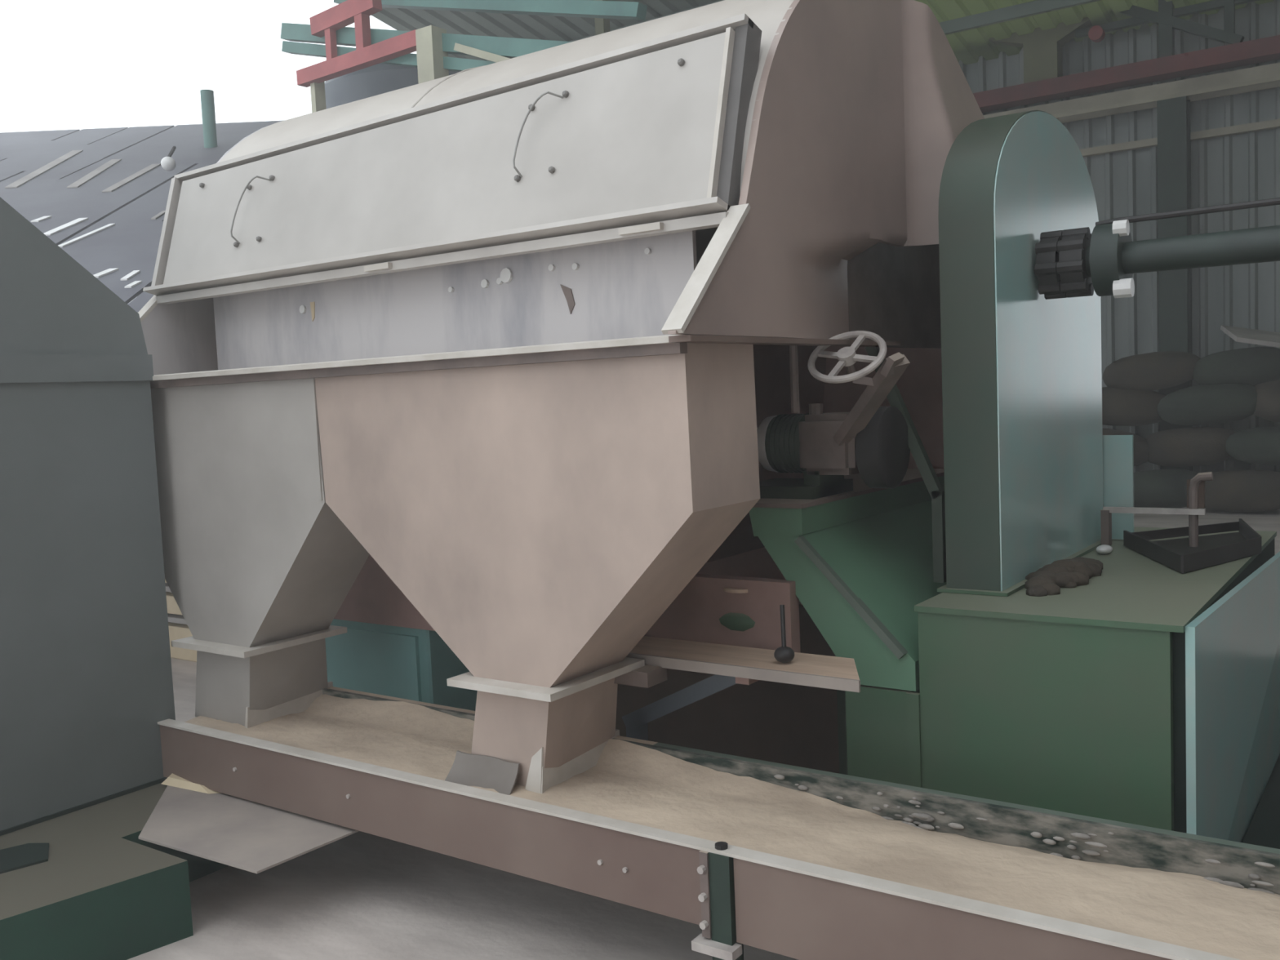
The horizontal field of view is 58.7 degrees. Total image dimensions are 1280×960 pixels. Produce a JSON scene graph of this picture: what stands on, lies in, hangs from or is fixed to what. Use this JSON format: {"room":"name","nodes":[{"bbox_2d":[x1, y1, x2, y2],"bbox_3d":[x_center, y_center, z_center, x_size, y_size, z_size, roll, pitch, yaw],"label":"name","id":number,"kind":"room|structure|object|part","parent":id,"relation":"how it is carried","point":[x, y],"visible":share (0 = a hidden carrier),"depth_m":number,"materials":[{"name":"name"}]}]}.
{"room":"grain processing mill","nodes":[
{"label":"grain processing mill","id":0,"kind":"room"},
{"bbox_2d":[0,120,281,312],"bbox_3d":[-5.770,-1.075,7.920,7.358,4.140,6.598,-2,4,0],"label":"roof","id":1,"kind":"structure","parent":0,"point":[100,195],"depth_m":8.48,"materials":[{"name":"grey metal"}]},
{"bbox_2d":[160,146,176,171],"bbox_3d":[-3.005,-2.053,7.256,0.086,0.181,0.168,-4,5,-16],"label":"wall lamp","id":2,"kind":"object","parent":1,"relation":"attached to","point":[167,163],"visible":1,"depth_m":7.20,"materials":[{"name":"white glass"}]},
{"bbox_3d":[-2.992,-2.005,7.221,0.086,0.090,0.089,1,5,35],"label":"globe","id":3,"kind":"part","parent":2,"relation":"part of"},
{"bbox_3d":[-2.995,-2.090,7.276,0.015,0.112,0.132,-2,4,0],"label":"arm","id":4,"kind":"part","parent":2,"relation":"part of","materials":[{"name":"black metal"}]},
{"bbox_2d":[127,506,1279,959],"bbox_3d":[-0.786,0.997,5.830,14.000,0.100,20.400,1,5,35],"label":"floor","id":5,"kind":"structure","parent":0,"point":[358,895],"depth_m":3.03,"materials":[{"name":"concrete"}]},
{"bbox_2d":[0,197,175,835],"bbox_3d":[-2.254,-0.065,3.452,1.132,2.099,1.026,1,5,35],"label":"machine housing","id":6,"kind":"object","parent":5,"relation":"on","point":[86,683],"visible":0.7,"depth_m":3.33,"materials":[{"name":"grey metal"}]},
{"bbox_2d":[0,197,147,354],"bbox_3d":[-2.289,-0.729,3.402,1.120,0.765,1.020,1,5,35],"label":"hood","id":7,"kind":"object","parent":6,"relation":"attached to","point":[50,304],"depth_m":3.28,"materials":[{"name":"grey metal"}]},
{"bbox_3d":[-1.756,0.980,3.206,0.008,0.011,1.020,1,5,35],"label":"rail","id":8,"kind":"part","parent":6,"relation":"part of","materials":[{"name":"grey metal"}]},
{"bbox_2d":[0,782,229,959],"bbox_3d":[-2.112,1.099,3.213,1.860,0.206,1.400,1,5,35],"label":"plinth","id":9,"kind":"object","parent":5,"relation":"on","point":[82,884],"visible":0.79,"depth_m":2.88,"materials":[{"name":"green metal"}]},
{"bbox_2d":[168,622,196,662],"bbox_3d":[-2.318,0.866,6.563,1.250,0.180,0.750,1,5,35],"label":"board","id":10,"kind":"object","parent":5,"relation":"on","point":[176,631],"visible":0.06,"depth_m":6.25,"materials":[{"name":"beige wood"}]},
{"bbox_2d":[167,613,186,624],"bbox_3d":[-2.283,0.742,6.525,1.250,0.030,0.750,1,5,35],"label":"board","id":11,"kind":"object","parent":10,"relation":"on","point":[172,618],"visible":0.06,"depth_m":6.27,"materials":[{"name":"grey wood"}]},
{"bbox_2d":[165,591,182,615],"bbox_3d":[-2.327,0.657,6.547,1.250,0.100,0.750,1,5,35],"label":"board","id":12,"kind":"object","parent":11,"relation":"on","point":[172,606],"visible":0.04,"depth_m":6.27,"materials":[{"name":"beige wood"}]},
{"bbox_2d":[164,582,171,592],"bbox_3d":[-2.290,0.573,6.512,1.250,0.030,0.750,1,5,35],"label":"board","id":13,"kind":"object","parent":12,"relation":"on","point":[167,588],"visible":0.02,"depth_m":6.28,"materials":[{"name":"grey wood"}]},
{"bbox_2d":[200,88,217,147],"bbox_3d":[-3.635,-1.301,9.941,0.110,4.100,0.110,1,5,35],"label":"post","id":14,"kind":"object","parent":5,"relation":"on","point":[207,103],"visible":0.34,"depth_m":9.76,"materials":[{"name":"green metal"}]},
{"bbox_2d":[137,773,359,873],"bbox_3d":[-1.206,0.946,3.210,0.860,0.037,0.375,1,5,35],"label":"metal sheet","id":15,"kind":"object","parent":5,"relation":"on","point":[188,817],"visible":0.86,"depth_m":3.12,"materials":[{"name":"grey metal"}]},
{"bbox_2d":[324,63,458,108],"bbox_3d":[-1.847,-1.473,10.527,2.060,4.200,2.060,1,5,35],"label":"storage tank","id":16,"kind":"object","parent":5,"relation":"on","point":[379,78],"visible":0.02,"depth_m":9.45,"materials":[{"name":"metal"}]},
{"bbox_2d":[324,618,477,711],"bbox_3d":[-0.957,0.773,4.512,0.920,0.560,0.540,1,5,35],"label":"box","id":17,"kind":"object","parent":5,"relation":"on","point":[416,664],"visible":0.12,"depth_m":4.15,"materials":[{"name":"metal"}]},
{"bbox_3d":[-1.106,0.765,4.301,0.780,0.420,0.015,1,5,35],"label":"door","id":18,"kind":"part","parent":17,"relation":"part of","materials":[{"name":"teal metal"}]},
{"bbox_2d":[280,0,647,112],"bbox_3d":[-1.365,-1.542,8.368,3.350,4.624,0.400,1,5,35],"label":"frame","id":19,"kind":"object","parent":5,"relation":"on","point":[432,44],"visible":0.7,"depth_m":8.28,"materials":[{"name":"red metal"}]},
{"bbox_3d":[-2.360,-3.314,8.701,0.060,0.290,0.060,1,5,35],"label":"red post","id":20,"kind":"part","parent":19,"relation":"part of","materials":[{"name":"metal"}]},
{"bbox_3d":[-2.067,-3.341,8.490,0.080,0.350,0.080,1,5,35],"label":"red post","id":21,"kind":"part","parent":19,"relation":"part of","materials":[{"name":"metal"}]},
{"bbox_3d":[-1.457,-3.010,8.216,3.341,0.977,0.100,1,5,35],"label":"green rail","id":22,"kind":"part","parent":19,"relation":"part of","materials":[{"name":"metal"}]},
{"bbox_3d":[-1.463,-3.150,8.205,3.350,0.976,0.100,1,5,35],"label":"green rail","id":23,"kind":"part","parent":19,"relation":"part of","materials":[{"name":"metal"}]},
{"bbox_3d":[-0.950,-2.881,7.809,0.839,0.386,0.050,1,5,35],"label":"cream rail","id":24,"kind":"part","parent":19,"relation":"part of","materials":[{"name":"metal"}]},
{"bbox_3d":[-1.188,-3.439,8.226,2.922,0.837,0.100,1,5,35],"label":"green rail","id":25,"kind":"part","parent":19,"relation":"part of","materials":[{"name":"metal"}]},
{"bbox_2d":[137,0,984,795],"bbox_3d":[-0.248,-0.172,3.829,2.570,2.485,2.010,1,5,35],"label":"hopper","id":26,"kind":"object","parent":5,"relation":"on","point":[491,359],"visible":0.86,"depth_m":3.05,"materials":[{"name":"metal"}]},
{"bbox_3d":[-1.273,-0.907,4.404,0.020,1.010,1.890,1,5,35],"label":"plate","id":27,"kind":"part","parent":26,"relation":"part of","materials":[{"name":"grey metal"}]},
{"bbox_3d":[-1.235,-0.858,3.616,0.137,0.206,0.030,-2,4,6],"label":"handle","id":28,"kind":"part","parent":26,"relation":"part of","materials":[{"name":"grey metal"}]},
{"bbox_2d":[171,625,346,728],"bbox_3d":[-1.214,0.629,3.671,0.385,0.272,0.400,1,5,35],"label":"outlet","id":29,"kind":"object","parent":26,"relation":"attached to","point":[248,684],"depth_m":3.58,"materials":[{"name":"grey metal"}]},
{"bbox_3d":[-0.713,-0.604,3.234,2.250,0.025,0.040,1,5,35],"label":"door sill","id":30,"kind":"part","parent":26,"relation":"part of","materials":[{"name":"grey metal"}]},
{"bbox_3d":[-0.696,-0.849,3.263,2.180,0.412,0.134,1,5,35],"label":"inspection door","id":31,"kind":"part","parent":26,"relation":"part of","materials":[{"name":"white metal"}]},
{"bbox_3d":[-0.653,-0.515,3.320,1.930,0.360,0.015,1,5,35],"label":"apron panel","id":32,"kind":"part","parent":26,"relation":"part of","materials":[{"name":"grey metal"}]},
{"bbox_3d":[-0.262,-0.892,2.938,0.137,0.208,0.029,-2,4,6],"label":"handle","id":33,"kind":"part","parent":26,"relation":"part of","materials":[{"name":"grey metal"}]},
{"bbox_2d":[444,657,644,795],"bbox_3d":[-0.245,0.638,2.985,0.377,0.296,0.401,1,5,35],"label":"outlet","id":34,"kind":"object","parent":26,"relation":"attached to","point":[536,735],"depth_m":2.88,"materials":[{"name":"brown metal"}]},
{"bbox_2d":[719,587,755,631],"bbox_3d":[0.290,0.413,3.221,0.160,0.225,0.100,1,5,35],"label":"label","id":35,"kind":"object","parent":26,"relation":"on","point":[733,621],"visible":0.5,"depth_m":3.18,"materials":[{"name":"green paint"}]},
{"bbox_3d":[0.285,0.306,3.213,0.100,0.010,0.100,1,5,35],"label":"handle","id":36,"kind":"part","parent":35,"relation":"part of","materials":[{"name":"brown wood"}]},
{"bbox_2d":[626,604,860,692],"bbox_3d":[0.237,0.416,3.042,0.880,0.211,0.291,1,5,35],"label":"shelf","id":37,"kind":"object","parent":26,"relation":"attached to","point":[748,665],"depth_m":2.91,"materials":[{"name":"brown metal"}]},
{"bbox_3d":[0.363,0.372,2.889,0.012,0.111,0.024,-2,4,0],"label":"rod","id":38,"kind":"part","parent":37,"relation":"part of","materials":[{"name":"black metal"}]},
{"bbox_3d":[0.364,0.390,2.884,0.051,0.146,0.052,1,5,35],"label":"control knob","id":39,"kind":"part","parent":37,"relation":"part of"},
{"bbox_3d":[0.416,-0.270,3.060,0.022,0.180,0.022,-5,5,-32],"label":"hanger rod","id":40,"kind":"part","parent":26,"relation":"part of","materials":[{"name":"metal"}]},
{"bbox_3d":[0.597,-0.888,3.099,0.258,1.010,1.907,1,6,42],"label":"plate","id":41,"kind":"part","parent":26,"relation":"part of","materials":[{"name":"beige metal"}]},
{"bbox_2d":[807,330,910,445],"bbox_3d":[0.541,-0.237,2.986,0.223,0.306,0.305,-4,5,-22],"label":"handwheel","id":42,"kind":"object","parent":26,"relation":"attached to","point":[892,368],"visible":0.96,"depth_m":2.95,"materials":[{"name":"metal"}]},
{"bbox_3d":[0.548,-0.287,2.960,0.022,0.064,0.058,0,5,31],"label":"stem","id":43,"kind":"part","parent":42,"relation":"part of","materials":[{"name":"metal"}]},
{"bbox_3d":[0.610,-0.210,3.015,0.078,0.243,0.305,-4,5,-22],"label":"arm","id":44,"kind":"part","parent":42,"relation":"part of","materials":[{"name":"metal"}]},
{"bbox_3d":[0.856,-0.260,4.262,1.270,0.900,0.020,1,5,35],"label":"panel","id":45,"kind":"part","parent":26,"relation":"part of","materials":[{"name":"brown metal"}]},
{"bbox_2d":[865,346,946,582],"bbox_3d":[0.763,-0.053,3.267,0.219,0.686,0.030,1,5,35],"label":"brace","id":46,"kind":"object","parent":26,"relation":"attached to","point":[919,454],"visible":0.71,"depth_m":3.22,"materials":[{"name":"green paint"}]},
{"bbox_2d":[594,0,609,35],"bbox_3d":[-0.246,-2.188,9.783,0.090,5.600,0.090,1,5,35],"label":"post","id":47,"kind":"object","parent":5,"relation":"on","point":[602,25],"depth_m":9.62,"materials":[{"name":"beige metal"}]},
{"bbox_2d":[157,686,1279,959],"bbox_3d":[0.532,0.936,2.411,4.700,0.425,0.510,1,5,35],"label":"conveyor","id":48,"kind":"object","parent":5,"relation":"on","point":[738,896],"visible":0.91,"depth_m":2.47,"materials":[{"name":"brown metal"}]},
{"bbox_3d":[-0.681,0.856,2.999,2.038,0.170,0.013,1,5,35],"label":"panel","id":49,"kind":"part","parent":48,"relation":"part of","materials":[{"name":"metal"}]},
{"bbox_3d":[0.185,0.971,2.405,0.050,0.385,0.045,1,5,35],"label":"leg","id":50,"kind":"part","parent":48,"relation":"part of","materials":[{"name":"green metal"}]},
{"bbox_2d":[184,693,1279,959],"bbox_3d":[0.507,0.772,2.408,4.600,0.112,0.400,1,5,35],"label":"grain","id":51,"kind":"object","parent":48,"relation":"on","point":[628,782],"visible":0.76,"depth_m":2.49,"materials":[{"name":"beige food"}]},
{"bbox_2d":[773,774,1279,896],"bbox_3d":[1.122,0.755,2.205,1.938,0.079,0.029,1,5,35],"label":"lump","id":52,"kind":"object","parent":51,"relation":"on","point":[925,817],"visible":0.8,"depth_m":2.38,"materials":[{"name":"grey stone"}]},
{"bbox_3d":[0.647,0.811,2.571,4.700,0.210,0.015,1,5,35],"label":"panel","id":53,"kind":"part","parent":48,"relation":"part of","materials":[{"name":"wood"}]},
{"bbox_3d":[1.263,0.884,1.625,2.600,0.185,0.013,1,5,35],"label":"panel","id":54,"kind":"part","parent":48,"relation":"part of","materials":[{"name":"brown metal"}]},
{"bbox_2d":[749,468,946,774],"bbox_3d":[0.782,0.528,3.618,0.668,1.034,1.229,1,5,35],"label":"chute","id":55,"kind":"object","parent":5,"relation":"on","point":[860,561],"visible":0.59,"depth_m":3.13,"materials":[{"name":"paint"}]},
{"bbox_2d":[756,403,910,499],"bbox_3d":[0.526,-0.090,3.296,0.450,0.265,0.260,1,5,35],"label":"motor","id":56,"kind":"object","parent":55,"relation":"on","point":[805,443],"visible":0.96,"depth_m":3.19,"materials":[{"name":"green paint"}]},
{"bbox_3d":[0.450,-0.107,3.336,0.140,0.164,0.164,1,5,35],"label":"motor","id":57,"kind":"part","parent":56,"relation":"part of","materials":[{"name":"green paint"}]},
{"bbox_3d":[0.453,0.024,3.360,0.260,0.035,0.260,1,5,35],"label":"plate","id":58,"kind":"part","parent":56,"relation":"part of","materials":[{"name":"green paint"}]},
{"bbox_3d":[0.682,0.573,3.699,0.050,0.940,0.100,1,5,35],"label":"leg","id":59,"kind":"part","parent":55,"relation":"part of","materials":[{"name":"green paint"}]},
{"bbox_3d":[0.639,0.017,3.670,0.365,0.012,1.220,1,5,35],"label":"plate","id":60,"kind":"part","parent":55,"relation":"part of","materials":[{"name":"metal"}]},
{"bbox_2d":[844,527,1279,842],"bbox_3d":[1.422,0.637,3.488,0.925,0.780,1.722,1,5,35],"label":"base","id":61,"kind":"object","parent":5,"relation":"on","point":[1146,692],"visible":0.64,"depth_m":2.80,"materials":[{"name":"paint"}]},
{"bbox_2d":[937,110,1103,596],"bbox_3d":[1.181,-0.410,3.438,0.190,1.334,1.140,1,5,35],"label":"guard","id":62,"kind":"object","parent":61,"relation":"on","point":[1022,371],"visible":0.92,"depth_m":3.08,"materials":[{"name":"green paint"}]},
{"bbox_2d":[1025,556,1102,596],"bbox_3d":[1.181,0.263,3.184,0.164,0.071,0.548,1,5,35],"label":"debris","id":63,"kind":"object","parent":61,"relation":"on","point":[1048,580],"visible":0.98,"depth_m":3.09,"materials":[{"name":"brown soil"}]},
{"bbox_3d":[1.453,0.257,3.425,0.630,0.015,1.722,1,5,35],"label":"lid","id":64,"kind":"part","parent":61,"relation":"part of","materials":[{"name":"green paint"}]},
{"bbox_2d":[1096,544,1112,554],"bbox_3d":[1.471,0.220,3.607,0.046,0.029,0.076,1,5,35],"label":"rag","id":65,"kind":"object","parent":61,"relation":"on","point":[1104,548],"visible":1,"depth_m":3.58,"materials":[{"name":"white fabric"}]},
{"bbox_2d":[1102,435,1133,539],"bbox_3d":[1.627,0.025,3.872,0.095,0.355,0.015,1,5,35],"label":"plate","id":66,"kind":"object","parent":61,"relation":"on","point":[1117,450],"visible":0.71,"depth_m":3.86,"materials":[{"name":"green paint"}]},
{"bbox_2d":[1123,518,1262,573],"bbox_3d":[1.732,0.199,3.579,0.384,0.052,0.882,-1,5,21],"label":"tray","id":67,"kind":"object","parent":61,"relation":"on","point":[1176,554],"visible":1,"depth_m":3.55,"materials":[{"name":"black metal"}]},
{"bbox_2d":[1100,471,1213,546],"bbox_3d":[1.675,0.095,3.693,0.332,0.246,0.047,0,5,33],"label":"rail","id":68,"kind":"object","parent":67,"relation":"in","point":[1195,486],"visible":0.98,"depth_m":3.63,"materials":[{"name":"metal"}]},
{"bbox_3d":[1.548,0.158,3.779,0.025,0.119,0.040,1,5,35],"label":"post","id":69,"kind":"part","parent":68,"relation":"part of","materials":[{"name":"metal"}]},
{"bbox_3d":[1.664,0.100,3.691,0.305,0.018,0.020,1,5,35],"label":"rail","id":70,"kind":"part","parent":68,"relation":"part of","materials":[{"name":"grey metal"}]},
{"bbox_3d":[1.776,0.044,3.636,0.050,0.090,0.020,1,5,35],"label":"plate","id":71,"kind":"part","parent":68,"relation":"part of","materials":[{"name":"metal"}]},
{"bbox_3d":[1.782,0.093,3.619,0.070,0.240,0.028,1,5,35],"label":"post","id":72,"kind":"part","parent":68,"relation":"part of","materials":[{"name":"metal"}]},
{"bbox_3d":[1.767,0.643,3.252,0.075,0.775,1.691,1,5,36],"label":"panel","id":73,"kind":"part","parent":61,"relation":"part of","materials":[{"name":"green paint"}]},
{"bbox_2d":[1034,197,1279,299],"bbox_3d":[2.604,0.165,2.294,3.495,1.801,0.196,1,5,35],"label":"shaft","id":74,"kind":"object","parent":5,"relation":"on","point":[1073,262],"visible":1,"depth_m":3.06,"materials":[{"name":"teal metal"}]},
{"bbox_2d":[1133,468,1197,508],"bbox_3d":[4.994,0.095,11.010,0.908,0.409,0.524,1,5,37],"label":"sack","id":75,"kind":"object","parent":5,"relation":"on","point":[1167,487],"visible":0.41,"depth_m":10.79,"materials":[{"name":"grey fabric"}]},
{"bbox_2d":[1102,427,1148,466],"bbox_3d":[4.562,-0.324,11.284,0.967,0.412,0.563,1,5,38],"label":"sack","id":76,"kind":"object","parent":75,"relation":"on","point":[1140,448],"visible":0.24,"depth_m":10.96,"materials":[{"name":"grey fabric"}]},
{"bbox_2d":[1102,386,1165,426],"bbox_3d":[4.735,-0.725,11.206,0.940,0.393,0.547,0,5,28],"label":"sack","id":77,"kind":"object","parent":76,"relation":"on","point":[1120,406],"visible":0.55,"depth_m":10.95,"materials":[{"name":"fabric"}]},
{"bbox_2d":[1102,351,1200,391],"bbox_3d":[4.947,-1.048,11.024,0.901,0.381,0.525,0,5,34],"label":"sack","id":78,"kind":"object","parent":77,"relation":"on","point":[1154,371],"visible":0.86,"depth_m":10.81,"materials":[{"name":"fabric"}]},
{"bbox_2d":[1145,426,1236,466],"bbox_3d":[5.254,-0.317,10.885,0.910,0.377,0.528,0,5,34],"label":"sack","id":79,"kind":"object","parent":75,"relation":"on","point":[1197,446],"visible":0.8,"depth_m":10.69,"materials":[{"name":"grey fabric"}]},
{"bbox_2d":[1157,383,1257,425],"bbox_3d":[5.375,-0.718,10.736,0.893,0.400,0.518,0,5,32],"label":"sack","id":80,"kind":"object","parent":79,"relation":"on","point":[1202,404],"visible":0.91,"depth_m":10.56,"materials":[{"name":"grey fabric"}]},
{"bbox_2d":[1192,346,1279,386],"bbox_3d":[5.628,-1.050,10.651,0.837,0.376,0.483,0,5,31],"label":"sack","id":81,"kind":"object","parent":80,"relation":"on","point":[1253,366],"visible":0.91,"depth_m":10.49,"materials":[{"name":"grey fabric"}]},
{"bbox_2d":[1220,324,1279,347],"bbox_3d":[5.696,-1.277,10.283,0.694,0.324,1.016,-1,5,20],"label":"board","id":82,"kind":"object","parent":81,"relation":"on","point":[1242,335],"visible":1,"depth_m":10.18,"materials":[{"name":"beige wood"}]},
{"bbox_2d":[1156,95,1192,471],"bbox_3d":[5.304,-1.728,11.281,0.260,3.980,0.230,1,5,35],"label":"column","id":83,"kind":"structure","parent":5,"relation":"on","point":[1173,114],"depth_m":11.14,"materials":[{"name":"grey metal"}]},
{"bbox_2d":[1204,470,1279,512],"bbox_3d":[5.613,0.098,10.581,0.960,0.394,0.558,0,5,33],"label":"sack","id":84,"kind":"object","parent":5,"relation":"on","point":[1229,491],"visible":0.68,"depth_m":10.37,"materials":[{"name":"grey fabric"}]},
{"bbox_2d":[1226,426,1279,465],"bbox_3d":[5.824,-0.310,10.433,0.814,0.356,0.471,0,5,33],"label":"sack","id":85,"kind":"object","parent":84,"relation":"on","point":[1259,445],"visible":1,"depth_m":10.35,"materials":[{"name":"grey fabric"}]},
{"bbox_2d":[1253,380,1279,422],"bbox_3d":[5.990,-0.706,10.305,0.956,0.406,0.552,1,5,38],"label":"sack","id":86,"kind":"object","parent":85,"relation":"on","point":[1268,403],"visible":0.74,"depth_m":10.30,"materials":[{"name":"fabric"}]},
{"bbox_2d":[1242,754,1279,848],"bbox_3d":[2.649,0.951,3.360,1.340,0.070,2.850,1,5,35],"label":"base","id":87,"kind":"object","parent":5,"relation":"on","point":[1264,829],"visible":0.12,"depth_m":3.23,"materials":[{"name":"metal"}]},
{"bbox_2d":[371,0,1273,64],"bbox_3d":[1.797,-5.092,8.395,12.350,1.920,9.400,1,5,35],"label":"ceiling","id":88,"kind":"structure","parent":0,"point":[966,46],"depth_m":12.06,"materials":[{"name":"green"}]},
{"bbox_2d":[569,0,724,41],"bbox_3d":[2.909,-4.787,10.100,12.200,0.120,0.060,1,5,35],"label":"trim","id":89,"kind":"structure","parent":88,"relation":"attached to","point":[718,0],"depth_m":12.00,"materials":[{"name":"metal"}]},
{"bbox_2d":[938,0,1100,35],"bbox_3d":[3.727,-4.629,11.259,12.200,0.120,0.060,1,5,35],"label":"trim","id":90,"kind":"structure","parent":88,"relation":"attached to","point":[1037,6],"depth_m":11.29,"materials":[{"name":"grey metal"}]},
{"bbox_2d":[958,0,1279,473],"bbox_3d":[4.195,-2.520,12.300,13.200,5.500,0.155,1,5,35],"label":"wall","id":91,"kind":"structure","parent":0,"point":[1245,166],"depth_m":11.31,"materials":[{"name":"grey metal"}]},
{"bbox_2d":[982,62,1279,123],"bbox_3d":[3.806,-3.818,12.163,13.100,0.180,0.300,1,5,35],"label":"steel beam","id":92,"kind":"structure","parent":91,"relation":"attached to","point":[1268,76],"depth_m":11.16,"materials":[{"name":"metal"}]},
{"bbox_2d":[1079,118,1279,156],"bbox_3d":[3.891,-3.395,12.290,13.100,0.070,0.090,1,5,35],"label":"trim","id":93,"kind":"structure","parent":91,"relation":"attached to","point":[1275,123],"depth_m":11.13,"materials":[{"name":"beige metal"}]},
{"bbox_3d":[4.112,-2.322,1.145,0.150,6.800,19.000,1,5,35],"label":"wall","id":94,"kind":"structure","parent":0,"visible":0},
{"bbox_2d":[1088,25,1105,42],"bbox_3d":[4.559,-4.452,11.365,0.140,0.140,0.100,1,5,35],"label":"bell","id":95,"kind":"object","parent":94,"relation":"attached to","point":[1096,33],"visible":1,"depth_m":11.33,"materials":[{"name":"red metal"}]},
{"bbox_2d":[973,35,1279,112],"bbox_3d":[3.773,-4.044,12.113,13.100,0.160,0.260,1,5,35],"label":"steel beam","id":96,"kind":"structure","parent":94,"relation":"attached to","point":[1265,49],"depth_m":11.22,"materials":[{"name":"red metal"}]},
{"bbox_2d":[988,17,1092,83],"bbox_3d":[3.993,-4.557,11.940,1.850,0.870,0.200,1,5,35],"label":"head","id":97,"kind":"structure","parent":96,"relation":"on","point":[1042,49],"depth_m":11.73},
{"bbox_2d":[1158,0,1174,57],"bbox_3d":[5.111,-4.513,11.054,0.120,0.820,0.120,1,5,35],"label":"trim","id":98,"kind":"structure","parent":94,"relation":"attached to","point":[1166,33],"depth_m":11.02,"materials":[{"name":"grey metal"}]},
{"bbox_2d":[1075,0,1259,38],"bbox_3d":[5.169,-4.525,11.049,1.800,0.070,0.070,1,5,35],"label":"trim","id":99,"kind":"structure","parent":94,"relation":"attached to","point":[1215,4],"depth_m":11.01,"materials":[{"name":"metal"}]},
{"bbox_2d":[1119,4,1244,44],"bbox_3d":[4.956,-4.548,11.136,1.691,0.930,0.090,1,5,35],"label":"trim","id":100,"kind":"structure","parent":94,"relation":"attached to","point":[1181,24],"depth_m":10.92,"materials":[{"name":"grey metal"}]},
{"bbox_2d":[1224,0,1235,45],"bbox_3d":[5.563,-4.458,10.740,0.080,0.720,0.080,1,5,35],"label":"trim","id":101,"kind":"structure","parent":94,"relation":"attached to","point":[1229,6],"depth_m":10.71,"materials":[{"name":"grey metal"}]}
]}

